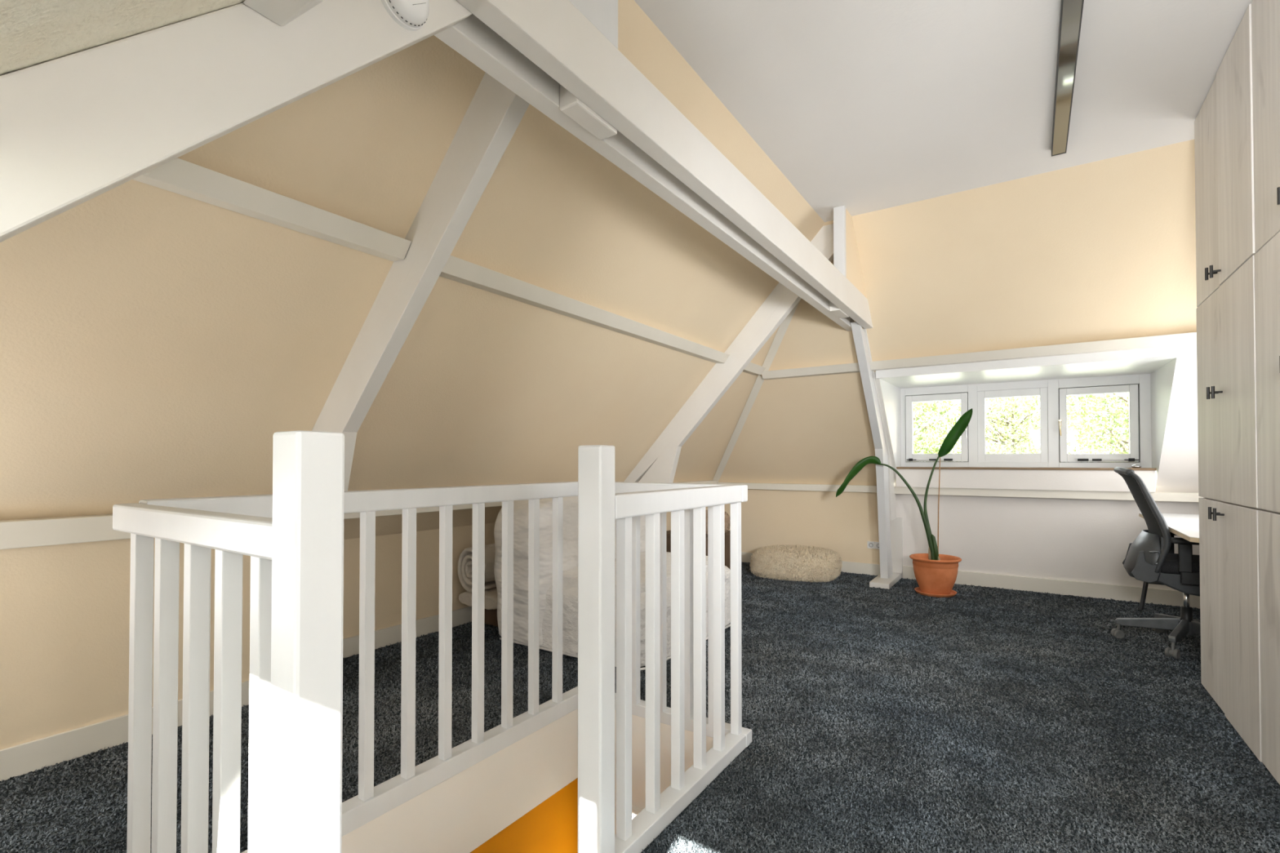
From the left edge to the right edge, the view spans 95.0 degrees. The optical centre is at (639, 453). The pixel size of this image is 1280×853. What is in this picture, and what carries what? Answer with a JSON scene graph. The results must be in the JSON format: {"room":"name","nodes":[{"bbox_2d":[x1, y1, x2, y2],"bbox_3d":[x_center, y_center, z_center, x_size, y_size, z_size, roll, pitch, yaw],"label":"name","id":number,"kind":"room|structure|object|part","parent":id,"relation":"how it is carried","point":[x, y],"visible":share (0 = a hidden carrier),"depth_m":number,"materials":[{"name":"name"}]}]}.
{"room":"home office","nodes":[
{"label":"home office","id":0,"kind":"room"},
{"bbox_2d":[0,0,245,75],"bbox_3d":[-0.570,-0.767,0.915,4.790,2.020,2.020,-1,-1,34],"label":"wall","id":1,"kind":"structure","parent":0,"point":[33,32],"depth_m":0.77,"materials":[{"name":"beige paint"}]},
{"bbox_2d":[132,157,411,261],"bbox_3d":[-1.199,-0.823,2.013,0.122,0.071,0.862,-1,-1,34],"label":"purlin","id":2,"kind":"object","parent":1,"relation":"attached to","point":[177,175],"visible":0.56,"depth_m":1.94,"materials":[{"name":"white wood"}]},
{"bbox_2d":[243,0,323,26],"bbox_3d":[0.410,-0.845,0.366,2.550,0.116,0.136,-1,-1,34],"label":"purlin","id":3,"kind":"object","parent":1,"relation":"attached to","point":[282,12],"visible":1,"depth_m":1.03,"materials":[{"name":"white paint"}]},
{"bbox_2d":[0,537,250,750],"bbox_3d":[-2.458,0.730,2.138,0.263,0.900,1.998,-1,-1,34],"label":"wall","id":4,"kind":"structure","parent":0,"point":[64,609],"depth_m":2.27,"materials":[{"name":"beige paint"}]},
{"bbox_2d":[0,514,130,549],"bbox_3d":[-2.340,0.291,2.075,0.100,0.098,1.993,-1,-1,34],"label":"trim","id":5,"kind":"structure","parent":4,"relation":"attached to","point":[31,532],"depth_m":2.21,"materials":[{"name":"white wood"}]},
{"bbox_2d":[0,0,824,539],"bbox_3d":[-0.343,-0.615,3.677,2.105,2.246,6.873,-1,-1,34],"label":"wall","id":6,"kind":"structure","parent":0,"point":[156,343],"depth_m":2.42,"materials":[{"name":"beige paint"}]},
{"bbox_2d":[343,480,718,519],"bbox_3d":[-0.476,0.329,4.968,0.192,0.092,4.750,-1,-1,34],"label":"trim","id":7,"kind":"structure","parent":6,"relation":"attached to","point":[396,512],"depth_m":3.60,"materials":[{"name":"white wood"}]},
{"bbox_2d":[439,255,728,363],"bbox_3d":[-0.119,-0.801,3.636,0.122,0.071,2.898,-1,-1,34],"label":"purlin","id":8,"kind":"object","parent":6,"relation":"attached to","point":[457,269],"visible":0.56,"depth_m":3.15,"materials":[{"name":"white wood"}]},
{"bbox_2d":[712,374,764,480],"bbox_3d":[1.028,-0.209,6.282,0.069,1.101,1.440,0,-1,-11],"label":"trim","id":9,"kind":"structure","parent":6,"relation":"attached to","point":[759,380],"depth_m":6.16,"materials":[{"name":"white wood"}]},
{"bbox_2d":[742,362,765,374],"bbox_3d":[0.922,-0.779,5.199,0.122,0.071,0.718,-1,-1,34],"label":"purlin","id":10,"kind":"object","parent":6,"relation":"attached to","point":[752,368],"visible":0.49,"depth_m":5.32,"materials":[{"name":"white wood"}]},
{"bbox_2d":[762,300,799,371],"bbox_3d":[1.283,-1.216,5.005,0.069,0.941,1.227,0,-1,-11],"label":"trim","id":11,"kind":"structure","parent":6,"relation":"attached to","point":[783,327],"depth_m":5.25,"materials":[{"name":"white wood"}]},
{"bbox_2d":[342,511,671,639],"bbox_3d":[-1.213,0.863,4.248,0.001,0.694,6.893,-1,-1,34],"label":"wall","id":12,"kind":"structure","parent":0,"point":[388,581],"depth_m":3.74,"materials":[{"name":"beige paint"}]},
{"bbox_2d":[0,606,471,782],"bbox_3d":[-1.103,1.152,4.158,0.279,0.112,6.853,-1,-1,34],"label":"baseboard","id":13,"kind":"structure","parent":12,"relation":"attached to","point":[18,760],"depth_m":2.32,"materials":[{"name":"white wood"}]},
{"bbox_2d":[470,777,577,852],"bbox_3d":[-0.961,2.651,1.804,0.001,2.248,3.200,-1,-1,34],"label":"wall","id":14,"kind":"structure","parent":0,"point":[551,826],"depth_m":2.63,"materials":[{"name":"paint"}]},
{"bbox_2d":[614,780,645,834],"bbox_3d":[0.572,2.647,2.285,2.020,2.270,0.001,-1,-1,34],"label":"wall","id":15,"kind":"structure","parent":0,"point":[638,797],"depth_m":2.69,"materials":[{"name":"white paint"}]},
{"bbox_2d":[614,799,642,817],"bbox_3d":[0.532,1.636,2.311,1.900,0.043,0.025,-1,-1,34],"label":"trim","id":16,"kind":"structure","parent":15,"relation":"attached to","point":[635,811],"depth_m":2.67,"materials":[{"name":"white paint"}]},
{"bbox_2d":[0,562,1279,852],"bbox_3d":[0.781,1.341,2.914,4.790,0.300,6.893,-1,-1,34],"label":"floor","id":17,"kind":"structure","parent":0,"point":[1206,711],"depth_m":2.41,"materials":[{"name":"grey carpet"}]},
{"bbox_2d":[0,0,472,242],"bbox_3d":[-0.851,0.011,0.824,0.070,2.300,1.568,-1,-1,34],"label":"ceiling beam","id":18,"kind":"structure","parent":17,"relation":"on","point":[77,127],"depth_m":0.92,"materials":[{"name":"white paint"}]},
{"bbox_2d":[381,0,429,31],"bbox_3d":[-0.498,-0.985,1.261,0.048,0.112,0.112,-1,-1,34],"label":"smoke detector","id":19,"kind":"object","parent":18,"relation":"attached to","point":[411,15],"visible":1,"depth_m":1.26,"materials":[{"name":"white plastic"}]},
{"bbox_2d":[311,72,529,515],"bbox_3d":[-0.945,-0.281,2.396,2.063,2.930,0.070,-1,-1,34],"label":"brace","id":20,"kind":"object","parent":17,"relation":"on","point":[495,112],"visible":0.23,"depth_m":2.31,"materials":[{"name":"white paint"}]},
{"bbox_2d":[112,430,751,852],"bbox_3d":[-0.396,0.748,1.883,0.966,1.537,1.837,-1,-1,34],"label":"balustrade","id":21,"kind":"object","parent":17,"relation":"on","point":[292,535],"visible":1,"depth_m":1.59,"materials":[{"name":"white paint"}]},
{"bbox_3d":[-0.902,0.151,1.203,0.887,0.064,0.050,-1,-1,34],"label":"handrail","id":22,"kind":"part","parent":21,"relation":"part of","materials":[{"name":"white paint"}]},
{"bbox_3d":[-0.516,0.734,0.904,0.079,1.537,0.074,-1,-1,34],"label":"newel post","id":23,"kind":"part","parent":21,"relation":"part of","materials":[{"name":"white paint"}]},
{"bbox_3d":[-0.751,0.158,2.174,0.062,0.068,1.734,-1,-1,34],"label":"handrail","id":24,"kind":"part","parent":21,"relation":"part of","materials":[{"name":"white paint"}]},
{"bbox_3d":[-0.746,1.165,2.164,0.065,0.070,1.747,-1,-1,34],"label":"rail","id":25,"kind":"part","parent":21,"relation":"part of","materials":[{"name":"white paint"}]},
{"bbox_3d":[-0.121,0.744,1.632,0.082,1.537,0.070,-1,-1,34],"label":"newel post","id":26,"kind":"part","parent":21,"relation":"part of","materials":[{"name":"white paint"}]},
{"bbox_3d":[0.149,0.155,2.025,0.058,0.069,0.870,-1,-1,34],"label":"handrail","id":27,"kind":"part","parent":21,"relation":"part of","materials":[{"name":"white paint"}]},
{"bbox_3d":[0.155,1.152,2.014,0.068,0.052,0.882,-1,-1,34],"label":"rail","id":28,"kind":"part","parent":21,"relation":"part of","materials":[{"name":"white paint"}]},
{"bbox_3d":[0.085,0.164,2.625,0.830,0.069,0.057,-1,-1,34],"label":"handrail","id":29,"kind":"part","parent":21,"relation":"part of","materials":[{"name":"white paint"}]},
{"bbox_3d":[0.097,1.161,2.618,0.837,0.052,0.058,-1,-1,34],"label":"rail","id":30,"kind":"part","parent":21,"relation":"part of","materials":[{"name":"white paint"}]},
{"bbox_2d":[341,708,577,852],"bbox_3d":[-0.754,1.365,2.116,0.014,0.330,1.758,-1,-1,34],"label":"trim","id":31,"kind":"structure","parent":17,"relation":"attached to","point":[460,814],"depth_m":2.30,"materials":[{"name":"white paint"}]},
{"bbox_2d":[484,608,497,626],"bbox_3d":[-0.913,1.136,4.262,0.310,0.147,0.380,-1,-1,34],"label":"crate","id":32,"kind":"object","parent":17,"relation":"on","point":[490,615],"visible":0.02,"depth_m":4.13,"materials":[{"name":"brown wood"}]},
{"bbox_2d":[458,586,497,609],"bbox_3d":[-0.972,1.004,4.201,0.400,0.100,0.500,-1,-1,34],"label":"quilt","id":33,"kind":"object","parent":32,"relation":"on","point":[491,594],"visible":0.27,"depth_m":4.02,"materials":[{"name":"fabric"}]},
{"bbox_2d":[457,543,496,592],"bbox_3d":[-1.029,0.796,4.218,0.232,0.308,0.524,-1,-1,34],"label":"quilt","id":34,"kind":"object","parent":33,"relation":"on","point":[464,562],"visible":0.3,"depth_m":4.03,"materials":[{"name":"fabric"}]},
{"bbox_2d":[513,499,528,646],"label":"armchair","id":35,"kind":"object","parent":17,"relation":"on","point":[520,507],"depth_m":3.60,"materials":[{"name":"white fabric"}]},
{"bbox_2d":[562,496,577,657],"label":"armchair","id":36,"kind":"object","parent":17,"relation":"on","point":[570,596],"depth_m":3.53,"materials":[{"name":"white fabric"}]},
{"bbox_3d":[-0.375,0.710,4.215,0.535,0.938,1.466,-1,-1,34],"label":"backrest","id":37,"kind":"part","parent":36,"relation":"part of","materials":[{"name":"fabric"}]},
{"bbox_2d":[0,561,1279,852],"bbox_3d":[0.978,1.192,3.210,4.793,0.032,6.135,-1,-1,34],"label":"carpet","id":38,"kind":"structure","parent":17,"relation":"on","point":[828,634],"depth_m":2.47,"materials":[{"name":"grey carpet"}]},
{"bbox_2d":[640,515,645,670],"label":"armchair","id":39,"kind":"object","parent":17,"relation":"on","point":[642,518],"depth_m":3.30,"materials":[{"name":"white fabric"}]},
{"bbox_2d":[562,551,707,593],"bbox_3d":[0.031,0.763,3.916,0.713,0.084,1.180,-1,-1,34],"label":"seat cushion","id":40,"kind":"object","parent":39,"relation":"on","point":[570,571],"depth_m":3.56,"materials":[{"name":"white fabric"}]},
{"bbox_3d":[-0.071,0.972,3.981,1.090,0.423,1.336,-1,-1,34],"label":"seat","id":41,"kind":"part","parent":39,"relation":"part of","materials":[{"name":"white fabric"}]},
{"bbox_2d":[614,709,713,793],"bbox_3d":[0.075,1.352,2.611,0.810,0.330,0.015,-1,-1,34],"label":"trim","id":42,"kind":"structure","parent":17,"relation":"attached to","point":[638,723],"depth_m":2.63,"materials":[{"name":"white paint"}]},
{"bbox_2d":[666,551,671,660],"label":"armchair","id":43,"kind":"object","parent":17,"relation":"on","point":[668,554],"depth_m":3.39,"materials":[{"name":"white fabric"}]},
{"bbox_2d":[666,529,730,569],"bbox_3d":[0.569,0.995,5.705,0.630,0.470,0.570,-1,-1,34],"label":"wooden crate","id":44,"kind":"object","parent":17,"relation":"on","point":[727,535],"visible":0.05,"depth_m":5.56,"materials":[{"name":"brown wood"}]},
{"bbox_3d":[0.569,0.775,5.708,0.630,0.030,0.570,-1,-1,34],"label":"box lid","id":45,"kind":"part","parent":44,"relation":"part of","materials":[{"name":"wood"}]},
{"bbox_2d":[705,510,730,533],"bbox_3d":[0.678,0.624,5.378,0.329,0.250,0.223,-1,-1,34],"label":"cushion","id":46,"kind":"object","parent":44,"relation":"on","point":[727,518],"visible":0.23,"depth_m":5.30,"materials":[{"name":"beige fabric"}]},
{"bbox_2d":[724,565,730,629],"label":"armchair","id":47,"kind":"object","parent":17,"relation":"on","point":[727,571],"depth_m":4.04,"materials":[{"name":"white fabric"}]},
{"bbox_2d":[624,223,833,513],"bbox_3d":[0.700,-0.247,4.866,2.063,2.930,0.070,-1,-1,34],"label":"brace","id":48,"kind":"object","parent":17,"relation":"on","point":[659,464],"visible":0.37,"depth_m":4.87,"materials":[{"name":"white paint"}]},
{"bbox_2d":[749,544,842,582],"bbox_3d":[1.560,1.096,5.911,0.910,0.343,0.661,0,-1,24],"label":"pouf","id":49,"kind":"object","parent":17,"relation":"on","point":[802,563],"visible":0.99,"depth_m":5.67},
{"bbox_2d":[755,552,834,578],"bbox_3d":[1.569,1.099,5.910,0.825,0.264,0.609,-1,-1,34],"label":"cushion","id":50,"kind":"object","parent":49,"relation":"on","point":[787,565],"depth_m":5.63,"materials":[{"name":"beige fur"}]},
{"bbox_2d":[850,321,901,589],"bbox_3d":[2.124,0.087,5.280,0.171,2.274,1.423,-1,-1,34],"label":"column","id":51,"kind":"structure","parent":17,"relation":"on","point":[886,482],"depth_m":5.43,"materials":[{"name":"white paint"}]},
{"bbox_2d":[434,13,853,331],"bbox_3d":[0.576,-1.151,3.113,0.067,0.195,4.283,-1,-1,34],"label":"tie beam","id":52,"kind":"structure","parent":51,"relation":"on","point":[471,37],"depth_m":2.10,"materials":[{"name":"white paint"}]},
{"bbox_2d":[456,0,872,328],"bbox_3d":[0.693,-1.152,3.036,0.067,0.195,4.283,-1,-1,34],"label":"tie beam","id":53,"kind":"structure","parent":51,"relation":"on","point":[554,35],"depth_m":1.99,"materials":[{"name":"white paint"}]},
{"bbox_2d":[559,84,617,140],"bbox_3d":[-0.162,-1.147,1.878,0.073,0.177,0.210,-1,-1,34],"label":"block","id":54,"kind":"object","parent":53,"relation":"attached to","point":[570,104],"visible":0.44,"depth_m":1.84,"materials":[{"name":"white paint"}]},
{"bbox_2d":[568,0,617,48],"bbox_3d":[-0.243,-1.517,1.643,0.069,0.496,0.529,-1,-1,34],"label":"post","id":55,"kind":"object","parent":53,"relation":"on","point":[602,14],"visible":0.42,"depth_m":1.78,"materials":[{"name":"white paint"}]},
{"bbox_2d":[829,300,848,318],"bbox_3d":[1.474,-1.117,4.336,0.073,0.169,0.255,-1,-1,34],"label":"block","id":56,"kind":"object","parent":53,"relation":"attached to","point":[833,308],"visible":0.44,"depth_m":4.25,"materials":[{"name":"white paint"}]},
{"bbox_2d":[833,204,866,297],"bbox_3d":[1.580,-1.479,4.383,0.076,0.496,0.693,-1,-1,34],"label":"post","id":57,"kind":"object","parent":53,"relation":"on","point":[846,254],"visible":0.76,"depth_m":4.14,"materials":[{"name":"white paint"}]},
{"bbox_3d":[1.593,-1.480,4.401,0.063,0.493,0.648,-1,-1,34],"label":"infill panel","id":58,"kind":"part","parent":57,"relation":"part of","materials":[{"name":"beige paint"}]},
{"bbox_2d":[835,408,972,597],"bbox_3d":[2.363,0.423,5.269,1.109,1.601,0.406,-1,-1,34],"label":"potted plant","id":59,"kind":"object","parent":17,"relation":"on","point":[935,574],"visible":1,"depth_m":5.05,"materials":[{"name":"green plant"}]},
{"bbox_3d":[2.576,1.053,5.119,0.406,0.310,0.406,-1,-1,34],"label":"pot","id":60,"kind":"part","parent":59,"relation":"part of","materials":[{"name":"ceramic"}]},
{"bbox_2d":[1111,466,1200,659],"bbox_3d":[3.376,0.642,3.669,0.682,1.119,0.704,-1,-1,34],"label":"office chair","id":61,"kind":"object","parent":17,"relation":"on","point":[1151,557],"visible":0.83,"depth_m":3.60,"materials":[{"name":"grey plastic"}]},
{"bbox_3d":[3.209,0.420,3.780,0.208,0.605,0.462,-1,-1,34],"label":"backrest","id":62,"kind":"part","parent":61,"relation":"part of","materials":[{"name":"grey plastic"}]},
{"bbox_3d":[3.212,0.405,3.779,0.245,0.642,0.506,-1,-1,34],"label":"frame","id":63,"kind":"part","parent":61,"relation":"part of","materials":[{"name":"grey plastic"}]},
{"bbox_3d":[3.133,0.630,3.565,0.059,0.089,0.015,-1,-1,39],"label":"tension lever","id":64,"kind":"part","parent":61,"relation":"part of","materials":[{"name":"grey metal"}]},
{"bbox_3d":[3.437,0.686,3.625,0.425,0.080,0.450,-1,-1,34],"label":"seat","id":65,"kind":"part","parent":61,"relation":"part of","materials":[{"name":"black fabric"}]},
{"bbox_3d":[3.261,0.514,3.430,0.240,0.032,0.076,-1,-1,34],"label":"armrest","id":66,"kind":"part","parent":61,"relation":"part of","materials":[{"name":"black plastic"}]},
{"bbox_2d":[1138,512,1199,610],"bbox_3d":[3.698,0.825,3.648,0.718,0.757,1.850,-1,-1,34],"label":"desk","id":67,"kind":"object","parent":17,"relation":"on","point":[1186,526],"visible":0.27,"depth_m":3.82,"materials":[{"name":"white wood"}]},
{"bbox_3d":[3.916,0.849,4.509,0.028,0.732,0.139,0,-1,-20],"label":"leg","id":68,"kind":"part","parent":67,"relation":"part of","materials":[{"name":"grey plastic"}]},
{"bbox_2d":[1194,3,1265,762],"bbox_3d":[2.905,-0.283,2.474,0.732,2.936,0.950,-1,-1,34],"label":"wardrobe","id":69,"kind":"object","parent":17,"relation":"on","point":[1224,148],"visible":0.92,"depth_m":2.55,"materials":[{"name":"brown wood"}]},
{"bbox_3d":[2.780,-1.254,2.869,0.017,0.975,0.454,-1,-1,34],"label":"door","id":70,"kind":"part","parent":69,"relation":"part of","materials":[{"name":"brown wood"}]},
{"bbox_3d":[2.779,-0.272,2.856,0.019,0.977,0.454,-1,-1,34],"label":"door","id":71,"kind":"part","parent":69,"relation":"part of","materials":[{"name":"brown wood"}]},
{"bbox_3d":[2.654,-0.283,2.721,0.041,0.056,0.012,-1,-1,34],"label":"handle","id":72,"kind":"part","parent":69,"relation":"part of","materials":[{"name":"black metal"}]},
{"bbox_3d":[2.655,-0.840,2.728,0.043,0.056,0.012,-1,-1,34],"label":"handle","id":73,"kind":"part","parent":69,"relation":"part of","materials":[{"name":"black metal"}]},
{"bbox_3d":[2.779,0.703,2.842,0.019,0.958,0.454,-1,-1,34],"label":"door","id":74,"kind":"part","parent":69,"relation":"part of","materials":[{"name":"brown wood"}]},
{"bbox_3d":[2.654,0.274,2.713,0.041,0.056,0.012,-1,-1,34],"label":"handle","id":75,"kind":"part","parent":69,"relation":"part of","materials":[{"name":"black metal"}]},
{"bbox_3d":[2.606,-0.829,2.658,0.038,0.056,0.012,-1,-1,34],"label":"handle","id":76,"kind":"part","parent":69,"relation":"part of","materials":[{"name":"black metal"}]},
{"bbox_3d":[2.606,-0.280,2.651,0.038,0.056,0.012,-1,-1,34],"label":"handle","id":77,"kind":"part","parent":69,"relation":"part of","materials":[{"name":"black metal"}]},
{"bbox_3d":[2.606,0.273,2.643,0.038,0.056,0.012,-1,-1,34],"label":"handle","id":78,"kind":"part","parent":69,"relation":"part of","materials":[{"name":"black metal"}]},
{"bbox_3d":[2.514,-1.260,2.474,0.022,0.975,0.492,-1,-1,34],"label":"door","id":79,"kind":"part","parent":69,"relation":"part of","materials":[{"name":"brown wood"}]},
{"bbox_3d":[2.514,-0.277,2.460,0.022,0.977,0.492,-1,-1,34],"label":"door","id":80,"kind":"part","parent":69,"relation":"part of","materials":[{"name":"brown wood"}]},
{"bbox_3d":[2.514,0.699,2.446,0.022,0.962,0.492,-1,-1,34],"label":"door","id":81,"kind":"part","parent":69,"relation":"part of","materials":[{"name":"brown wood"}]},
{"bbox_2d":[1251,0,1279,785],"bbox_3d":[2.358,-0.295,1.653,0.732,2.936,1.016,-1,-1,34],"label":"wardrobe","id":82,"kind":"object","parent":17,"relation":"on","point":[1265,14],"visible":1,"depth_m":2.14,"materials":[{"name":"brown wood"}]},
{"bbox_3d":[2.248,-1.266,2.070,0.017,0.975,0.466,-1,-1,34],"label":"door","id":83,"kind":"part","parent":82,"relation":"part of","materials":[{"name":"brown wood"}]},
{"bbox_3d":[2.248,-0.283,2.057,0.019,0.977,0.466,-1,-1,34],"label":"door","id":84,"kind":"part","parent":82,"relation":"part of","materials":[{"name":"brown wood"}]},
{"bbox_3d":[2.248,0.692,2.043,0.019,0.958,0.466,-1,-1,34],"label":"door","id":85,"kind":"part","parent":82,"relation":"part of","materials":[{"name":"brown wood"}]},
{"bbox_3d":[2.120,-0.851,1.925,0.043,0.056,0.012,-1,-1,34],"label":"handle","id":86,"kind":"part","parent":82,"relation":"part of","materials":[{"name":"black metal"}]},
{"bbox_2d":[705,488,879,564],"bbox_3d":[1.614,0.786,6.484,2.230,0.910,0.001,-1,-1,34],"label":"wall","id":87,"kind":"structure","parent":0,"point":[844,524],"depth_m":6.32,"materials":[{"name":"beige paint"}]},
{"bbox_2d":[716,482,876,493],"bbox_3d":[1.685,0.360,6.394,1.875,0.068,0.120,-1,-1,34],"label":"trim","id":88,"kind":"structure","parent":87,"relation":"attached to","point":[815,487],"depth_m":6.26,"materials":[{"name":"white wood"}]},
{"bbox_2d":[867,541,875,548],"bbox_3d":[2.355,0.928,5.980,0.072,0.072,0.014,-1,-1,34],"label":"wall socket","id":89,"kind":"object","parent":87,"relation":"attached to","point":[871,544],"visible":1,"depth_m":5.97,"materials":[{"name":"white plastic"}]},
{"bbox_2d":[875,542,879,549],"bbox_3d":[2.417,0.927,5.939,0.072,0.072,0.014,-1,-1,34],"label":"wall socket","id":90,"kind":"object","parent":87,"relation":"attached to","point":[877,544],"visible":0.54,"depth_m":5.94,"materials":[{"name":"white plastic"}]},
{"bbox_2d":[634,0,1252,222],"bbox_3d":[1.681,-1.756,2.410,2.685,0.001,2.940,-1,-1,34],"label":"ceiling","id":91,"kind":"structure","parent":0,"point":[863,106],"depth_m":2.74,"materials":[{"name":"paint"}]},
{"bbox_2d":[1051,0,1084,156],"bbox_3d":[1.656,-1.740,2.247,0.070,0.038,2.635,-1,-1,34],"label":"recessed light","id":92,"kind":"object","parent":91,"relation":"in","point":[1071,11],"visible":1,"depth_m":2.63,"materials":[{"name":"silver metal"}]},
{"bbox_2d":[718,139,1197,485],"bbox_3d":[2.234,-0.706,4.942,4.587,2.030,1.913,-1,-1,34],"label":"wall","id":93,"kind":"structure","parent":0,"point":[1104,249],"depth_m":4.15,"materials":[{"name":"beige paint"}]},
{"bbox_2d":[761,362,859,379],"bbox_3d":[1.542,-0.748,5.306,0.900,0.070,0.133,-1,-1,34],"label":"purlin","id":94,"kind":"object","parent":93,"relation":"attached to","point":[849,367],"visible":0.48,"depth_m":5.27,"materials":[{"name":"white wood"}]},
{"bbox_2d":[874,371,897,480],"bbox_3d":[2.297,-0.209,5.453,0.040,0.990,0.964,-1,-1,34],"label":"trim","id":95,"kind":"structure","parent":93,"relation":"attached to","point":[877,380],"depth_m":5.38,"materials":[{"name":"white paint"}]},
{"bbox_2d":[875,345,1179,378],"bbox_3d":[2.843,-0.697,4.513,1.942,0.080,0.032,-1,-1,34],"label":"trim","id":96,"kind":"structure","parent":93,"relation":"attached to","point":[1171,351],"depth_m":4.41,"materials":[{"name":"white wood"}]},
{"bbox_2d":[880,355,1178,489],"bbox_3d":[3.176,-0.210,5.007,1.942,1.040,1.210,-1,-1,34],"label":"lining","id":97,"kind":"object","parent":93,"relation":"in","point":[1161,370],"visible":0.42,"depth_m":4.83,"materials":[{"name":"white paint"}]},
{"bbox_2d":[900,373,1151,467],"bbox_3d":[3.472,-0.269,5.453,1.942,0.870,0.121,-1,-1,34],"label":"window","id":98,"kind":"structure","parent":97,"relation":"attached to","point":[1053,393],"depth_m":5.32,"materials":[{"name":"white plastic"}]},
{"bbox_3d":[2.865,0.057,5.802,0.340,0.014,0.014,-1,-1,34],"label":"stay rod","id":99,"kind":"part","parent":98,"relation":"part of","materials":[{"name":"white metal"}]},
{"bbox_3d":[2.938,-0.257,5.819,0.549,0.664,0.062,-1,-1,34],"label":"sash","id":100,"kind":"part","parent":98,"relation":"part of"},
{"bbox_3d":[3.471,-0.262,5.477,0.553,0.680,0.042,-1,-1,34],"label":"sash","id":101,"kind":"part","parent":98,"relation":"part of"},
{"bbox_3d":[3.741,-0.234,5.224,0.018,0.146,0.039,-1,-1,34],"label":"handle","id":102,"kind":"part","parent":98,"relation":"part of","materials":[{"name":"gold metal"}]},
{"bbox_3d":[3.992,-0.258,5.118,0.542,0.654,0.062,-1,-1,34],"label":"sash","id":103,"kind":"part","parent":98,"relation":"part of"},
{"bbox_3d":[4.006,0.051,5.043,0.320,0.014,0.014,-1,-1,34],"label":"stay rod","id":104,"kind":"part","parent":98,"relation":"part of","materials":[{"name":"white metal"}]},
{"bbox_2d":[869,332,1196,370],"bbox_3d":[3.032,-0.762,4.314,2.540,0.070,0.133,-1,-1,34],"label":"beam","id":105,"kind":"structure","parent":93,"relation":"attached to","point":[1183,339],"depth_m":4.32,"materials":[{"name":"white wood"}]},
{"bbox_2d":[895,469,1155,492],"bbox_3d":[3.318,0.226,5.231,1.925,0.175,0.050,-1,-1,34],"label":"wall","id":106,"kind":"structure","parent":0,"point":[1057,480],"depth_m":5.16,"materials":[{"name":"paint"}]},
{"bbox_2d":[896,466,1156,471],"bbox_3d":[3.376,0.131,5.323,1.944,0.020,0.295,-1,-1,34],"label":"trim","id":107,"kind":"structure","parent":106,"relation":"on","point":[897,468],"depth_m":5.17,"materials":[{"name":"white wood"}]},
{"bbox_2d":[1130,464,1141,467],"bbox_3d":[4.036,0.100,4.772,0.068,0.029,0.051,-1,-1,34],"label":"pebble","id":108,"kind":"object","parent":107,"relation":"on","point":[1134,465],"visible":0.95,"depth_m":4.76,"materials":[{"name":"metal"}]},
{"bbox_2d":[895,491,1199,590],"bbox_3d":[3.607,0.767,5.157,2.560,0.910,0.001,-1,-1,34],"label":"wall","id":109,"kind":"structure","parent":0,"point":[1073,540],"depth_m":5.22,"materials":[{"name":"paint"}]},
{"bbox_2d":[889,517,902,573],"bbox_3d":[2.534,0.907,5.850,0.153,0.550,0.032,-1,-1,34],"label":"trim","id":110,"kind":"structure","parent":109,"relation":"attached to","point":[896,525],"depth_m":5.82,"materials":[{"name":"white paint"}]},
{"bbox_2d":[741,551,1199,608],"bbox_3d":[2.681,1.168,5.753,4.770,0.125,0.025,-1,-1,34],"label":"baseboard","id":111,"kind":"structure","parent":109,"relation":"attached to","point":[1127,593],"depth_m":5.13,"materials":[{"name":"white wood"}]},
{"bbox_2d":[894,486,1204,502],"bbox_3d":[3.591,0.349,5.125,2.545,0.070,0.120,-1,-1,34],"label":"trim","id":112,"kind":"structure","parent":109,"relation":"attached to","point":[1085,495],"depth_m":5.08,"materials":[{"name":"white wood"}]},
{"bbox_2d":[1155,344,1198,492],"bbox_3d":[4.161,-0.221,4.213,0.578,1.040,0.980,-1,-1,34],"label":"wall","id":113,"kind":"structure","parent":0,"point":[1178,471],"depth_m":4.38,"materials":[{"name":"paint"}]},
{"label":"outside","id":114,"kind":"structure","parent":0,"visible":0},
{"label":"floor","id":115,"kind":"structure","parent":114,"visible":0},
{"bbox_2d":[906,400,991,462],"bbox_3d":[5.248,2.532,11.900,3.434,9.580,3.324,-1,-1,40],"label":"tree","id":116,"kind":"object","parent":115,"relation":"on","point":[922,415],"visible":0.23,"depth_m":11.37,"materials":[{"name":"green plant"}]},
{"bbox_2d":[931,395,1127,462],"bbox_3d":[8.843,2.361,13.616,3.700,9.970,3.793,0,-1,27],"label":"tree","id":117,"kind":"object","parent":115,"relation":"on","point":[1010,424],"visible":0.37,"depth_m":13.27,"materials":[{"name":"green plant"}]},
{"bbox_2d":[1066,392,1128,453],"bbox_3d":[8.593,2.734,10.181,3.043,9.128,3.021,0,-1,-15],"label":"tree","id":118,"kind":"object","parent":115,"relation":"on","point":[1110,442],"visible":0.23,"depth_m":10.20,"materials":[{"name":"green plant"}]}
]}

